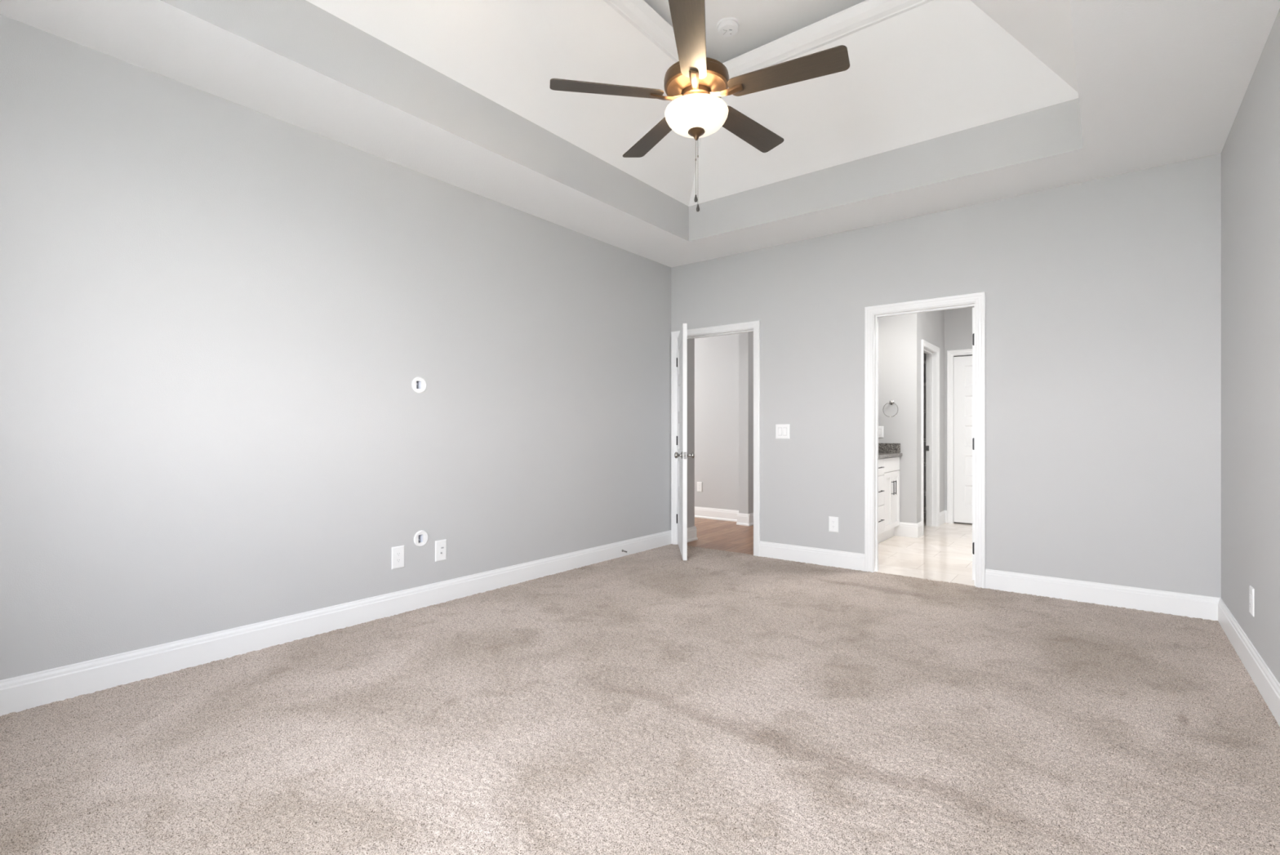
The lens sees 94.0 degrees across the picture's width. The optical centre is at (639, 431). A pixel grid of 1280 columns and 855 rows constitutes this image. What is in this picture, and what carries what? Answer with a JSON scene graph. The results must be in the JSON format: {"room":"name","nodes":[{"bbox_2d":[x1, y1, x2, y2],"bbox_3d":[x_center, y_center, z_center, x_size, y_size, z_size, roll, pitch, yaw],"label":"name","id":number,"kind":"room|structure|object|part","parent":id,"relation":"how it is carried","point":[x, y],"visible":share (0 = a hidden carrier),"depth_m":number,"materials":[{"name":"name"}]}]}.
{"room":"empty bedroom","nodes":[
{"label":"empty bedroom","id":0,"kind":"room"},
{"bbox_2d":[0,13,671,679],"bbox_3d":[-1.391,-0.246,3.855,0.117,2.823,5.365,0,0,38],"label":"wall","id":1,"kind":"structure","parent":0,"point":[220,317],"depth_m":3.06,"materials":[{"name":"grey paint"}]},
{"bbox_2d":[0,529,671,715],"bbox_3d":[-1.304,1.045,3.860,0.014,0.146,5.248,0,0,38],"label":"baseboard","id":2,"kind":"structure","parent":1,"relation":"attached to","point":[19,693],"depth_m":3.06,"materials":[{"name":"white paint"}]},
{"bbox_2d":[391,545,404,568],"bbox_3d":[-1.477,0.765,3.644,0.008,0.134,0.083,0,0,38],"label":"wall outlet","id":3,"kind":"object","parent":1,"relation":"attached to","point":[397,552],"visible":1,"depth_m":3.64,"materials":[{"name":"white plastic"}]},
{"bbox_2d":[411,376,426,392],"bbox_3d":[-1.413,-0.297,3.776,0.070,0.103,0.103,0,0,38],"label":"cable grommet","id":4,"kind":"object","parent":1,"relation":"attached to","point":[419,384],"visible":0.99,"depth_m":3.77,"materials":[{"name":"white plastic"}]},
{"bbox_2d":[413,529,428,546],"bbox_3d":[-1.405,0.672,3.786,0.070,0.103,0.103,0,0,38],"label":"cable grommet","id":5,"kind":"object","parent":1,"relation":"attached to","point":[420,537],"visible":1,"depth_m":3.77,"materials":[{"name":"white plastic"}]},
{"bbox_2d":[435,538,446,561],"bbox_3d":[-1.292,0.769,3.876,0.014,0.134,0.083,0,0,38],"label":"data plate","id":6,"kind":"object","parent":1,"relation":"attached to","point":[440,545],"visible":1,"depth_m":3.87,"materials":[{"name":"white plastic"}]},
{"bbox_2d":[0,517,1279,854],"bbox_3d":[0.946,1.135,4.854,7.900,0.060,9.593,0,0,38],"label":"floor","id":7,"kind":"structure","parent":0,"point":[653,701],"depth_m":2.21,"materials":[{"name":"beige carpet"}]},
{"bbox_2d":[878,456,899,542],"bbox_3d":[2.066,0.682,5.894,0.589,0.856,1.626,0,0,38],"label":"vanity cabinet","id":8,"kind":"object","parent":7,"relation":"on","point":[888,467],"visible":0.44,"depth_m":6.08,"materials":[{"name":"white paint"}]},
{"bbox_3d":[2.297,0.343,5.776,0.019,0.161,0.400,0,0,38],"label":"drawer","id":9,"kind":"part","parent":8,"relation":"part of","materials":[{"name":"white paint"}]},
{"bbox_3d":[2.297,0.573,5.776,0.019,0.290,0.400,0,0,38],"label":"drawer","id":10,"kind":"part","parent":8,"relation":"part of","materials":[{"name":"white paint"}]},
{"bbox_3d":[2.297,0.857,5.776,0.019,0.268,0.400,0,0,38],"label":"drawer","id":11,"kind":"part","parent":8,"relation":"part of","materials":[{"name":"white paint"}]},
{"bbox_3d":[2.508,0.700,6.045,0.019,0.583,0.276,0,0,38],"label":"cabinet door","id":12,"kind":"part","parent":8,"relation":"part of","materials":[{"name":"white paint"}]},
{"bbox_2d":[878,443,902,458],"bbox_3d":[2.058,0.186,5.889,0.587,0.134,1.648,0,0,38],"label":"countertop","id":13,"kind":"structure","parent":8,"relation":"on","point":[885,450],"depth_m":6.39,"materials":[{"name":"stone"}]},
{"bbox_3d":[2.681,0.700,6.266,0.019,0.583,0.276,0,0,38],"label":"cabinet door","id":14,"kind":"part","parent":8,"relation":"part of","materials":[{"name":"white paint"}]},
{"bbox_2d":[0,0,1279,266],"bbox_3d":[0.241,-2.166,2.650,3.938,1.057,5.248,0,0,38],"label":"ceiling","id":15,"kind":"structure","parent":0,"point":[939,105],"depth_m":3.52,"materials":[{"name":"white paint"}]},
{"bbox_2d":[550,0,849,211],"bbox_3d":[0.288,-1.845,2.710,1.265,1.698,1.248,0,0,38],"label":"ceiling fan","id":16,"kind":"object","parent":15,"relation":"hanging from","point":[695,84],"visible":1,"depth_m":2.59,"materials":[{"name":"brown wood"}]},
{"bbox_3d":[-0.145,-1.512,2.631,0.500,0.006,0.132,0,12,-9],"label":"blade","id":17,"kind":"part","parent":16,"relation":"part of","materials":[{"name":"brown wood"}]},
{"bbox_3d":[0.069,-1.512,3.057,0.132,0.006,0.500,-13,6,-27],"label":"blade","id":18,"kind":"part","parent":16,"relation":"part of","materials":[{"name":"brown wood"}]},
{"bbox_3d":[0.194,-1.512,2.296,0.132,0.006,0.500,12,2,8],"label":"blade","id":19,"kind":"part","parent":16,"relation":"part of","materials":[{"name":"brown wood"}]},
{"bbox_3d":[0.253,-1.197,2.699,0.006,0.254,0.006,0,0,38],"label":"pull chain","id":20,"kind":"part","parent":16,"relation":"part of","materials":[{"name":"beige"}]},
{"bbox_3d":[0.255,-1.409,2.697,0.287,0.099,0.287,0,0,38],"label":"lamp shade","id":21,"kind":"part","parent":16,"relation":"part of","materials":[{"name":"white glass"}]},
{"bbox_3d":[0.540,-1.512,2.985,0.500,0.006,0.132,0,-12,-45],"label":"blade","id":22,"kind":"part","parent":16,"relation":"part of","materials":[{"name":"brown wood"}]},
{"bbox_3d":[0.617,-1.512,2.515,0.500,0.006,0.132,0,-12,27],"label":"blade","id":23,"kind":"part","parent":16,"relation":"part of","materials":[{"name":"brown wood"}]},
{"bbox_2d":[716,16,739,36],"bbox_3d":[0.583,-2.669,3.943,0.148,0.051,0.148,0,0,38],"label":"smoke detector","id":24,"kind":"object","parent":15,"relation":"attached to","point":[726,26],"visible":1,"depth_m":3.91,"materials":[{"name":"white plastic"}]},
{"bbox_2d":[603,0,933,79],"bbox_3d":[0.227,-2.529,2.670,1.618,0.100,2.987,0,0,38],"label":"crown molding","id":25,"kind":"structure","parent":15,"relation":"attached to","point":[867,13],"depth_m":3.73,"materials":[{"name":"white paint"}]},
{"bbox_2d":[687,306,973,527],"bbox_3d":[2.518,-0.236,6.957,8.020,2.803,4.342,0,0,38],"label":"wall","id":26,"kind":"structure","parent":0,"point":[720,368],"depth_m":7.15,"materials":[{"name":"grey paint"}]},
{"bbox_2d":[697,481,702,491],"bbox_3d":[0.774,0.711,7.755,0.080,0.126,0.008,0,0,38],"label":"wall outlet","id":27,"kind":"object","parent":26,"relation":"attached to","point":[699,483],"visible":1,"depth_m":7.75,"materials":[{"name":"white plastic"}]},
{"bbox_2d":[687,506,753,542],"bbox_3d":[0.584,1.045,8.471,2.868,0.146,4.105,0,0,38],"label":"baseboard","id":28,"kind":"structure","parent":26,"relation":"attached to","point":[744,519],"depth_m":7.46,"materials":[{"name":"white paint"}]},
{"bbox_2d":[878,426,883,437],"bbox_3d":[2.610,-0.002,6.499,0.080,0.126,0.010,0,0,38],"label":"light switch","id":29,"kind":"object","parent":26,"relation":"attached to","point":[880,428],"visible":0.64,"depth_m":6.49,"materials":[{"name":"white plastic"}]},
{"bbox_2d":[882,400,897,417],"bbox_3d":[2.694,-0.253,6.403,0.158,0.182,0.058,0,0,38],"label":"towel ring","id":30,"kind":"object","parent":26,"relation":"attached to","point":[891,402],"visible":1,"depth_m":6.41,"materials":[{"name":"grey metal"}]},
{"bbox_2d":[893,510,946,537],"bbox_3d":[4.470,1.038,5.889,3.430,0.159,1.355,0,0,38],"label":"baseboard","id":31,"kind":"structure","parent":26,"relation":"attached to","point":[904,529],"depth_m":6.33,"materials":[{"name":"white paint"}]},
{"bbox_2d":[920,339,939,535],"bbox_3d":[3.236,0.061,6.764,0.134,2.114,0.804,0,0,38],"label":"door frame","id":32,"kind":"structure","parent":26,"relation":"attached to","point":[931,351],"depth_m":7.02,"materials":[{"name":"white paint"}]},
{"bbox_2d":[946,348,972,523],"bbox_3d":[4.124,0.061,7.082,0.844,2.114,0.134,0,0,38],"label":"door frame","id":33,"kind":"structure","parent":26,"relation":"attached to","point":[950,353],"depth_m":7.27,"materials":[{"name":"white paint"}]},
{"bbox_2d":[953,355,972,523],"bbox_3d":[4.113,0.089,7.067,0.704,2.010,0.035,0,0,38],"label":"door","id":34,"kind":"structure","parent":26,"relation":"in","point":[962,366],"depth_m":7.21,"materials":[{"name":"white paint"}]},
{"bbox_2d":[671,152,1221,597],"bbox_3d":[2.312,-0.246,4.434,5.232,2.823,0.117,0,0,38],"label":"wall","id":35,"kind":"structure","parent":0,"point":[1103,295],"depth_m":4.01,"materials":[{"name":"grey paint"}]},
{"bbox_2d":[674,323,694,559],"bbox_3d":[0.385,0.083,5.471,0.173,2.010,0.844,0,0,0],"label":"door","id":36,"kind":"structure","parent":35,"relation":"in","point":[682,455],"depth_m":5.07,"materials":[{"name":"white paint"}]},
{"bbox_3d":[0.330,0.198,5.119,0.069,0.064,0.064,0,0,0],"label":"knob","id":37,"kind":"part","parent":36,"relation":"part of","materials":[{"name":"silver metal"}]},
{"bbox_3d":[0.434,0.198,5.119,0.069,0.064,0.064,0,0,0],"label":"knob","id":38,"kind":"part","parent":36,"relation":"part of","materials":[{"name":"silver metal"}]},
{"bbox_2d":[671,320,759,556],"bbox_3d":[0.726,0.061,5.665,0.961,2.114,0.136,0,0,38],"label":"door frame","id":39,"kind":"structure","parent":35,"relation":"attached to","point":[753,326],"depth_m":5.54,"materials":[{"name":"white paint"}]},
{"bbox_2d":[775,423,790,438],"bbox_3d":[1.241,-0.006,5.193,0.130,0.126,0.010,0,0,38],"label":"light switch","id":40,"kind":"object","parent":35,"relation":"attached to","point":[782,431],"visible":1,"depth_m":5.19,"materials":[{"name":"white plastic"}]},
{"bbox_2d":[828,515,838,532],"bbox_3d":[1.596,0.760,4.917,0.080,0.126,0.008,0,0,38],"label":"wall outlet","id":41,"kind":"object","parent":35,"relation":"attached to","point":[833,521],"visible":1,"depth_m":4.92,"materials":[{"name":"white plastic"}]},
{"bbox_2d":[864,291,985,587],"bbox_3d":[2.165,0.061,4.550,0.839,2.114,0.156,0,0,38],"label":"door frame","id":42,"kind":"structure","parent":35,"relation":"attached to","point":[872,313],"depth_m":4.57,"materials":[{"name":"white paint"}]},
{"bbox_2d":[972,307,973,579],"bbox_3d":[2.683,0.087,4.669,0.035,2.010,0.703,0,0,38],"label":"door","id":43,"kind":"structure","parent":35,"relation":"in","point":[972,308],"depth_m":4.40,"materials":[{"name":"white paint"}]},
{"bbox_2d":[759,541,1220,620],"bbox_3d":[2.237,1.045,4.410,2.967,0.146,0.014,0,0,38],"label":"baseboard","id":44,"kind":"structure","parent":35,"relation":"attached to","point":[1206,607],"depth_m":3.94,"materials":[{"name":"white paint"}]},
{"bbox_2d":[1221,8,1279,683],"bbox_3d":[1.800,-0.246,1.353,0.117,2.823,5.365,0,0,38],"label":"wall","id":45,"kind":"structure","parent":0,"point":[1251,151],"depth_m":2.77,"materials":[{"name":"grey paint"}]},
{"bbox_2d":[1217,597,1279,725],"bbox_3d":[1.785,1.045,1.439,0.014,0.146,5.248,0,0,38],"label":"baseboard","id":46,"kind":"structure","parent":45,"relation":"attached to","point":[1263,677],"depth_m":2.68,"materials":[{"name":"white paint"}]},
{"bbox_2d":[1248,585,1253,616],"bbox_3d":[2.808,0.775,2.740,0.008,0.126,0.080,0,0,38],"label":"wall outlet","id":47,"kind":"object","parent":45,"relation":"attached to","point":[1251,588],"visible":1,"depth_m":2.73,"materials":[{"name":"white plastic"}]}
]}

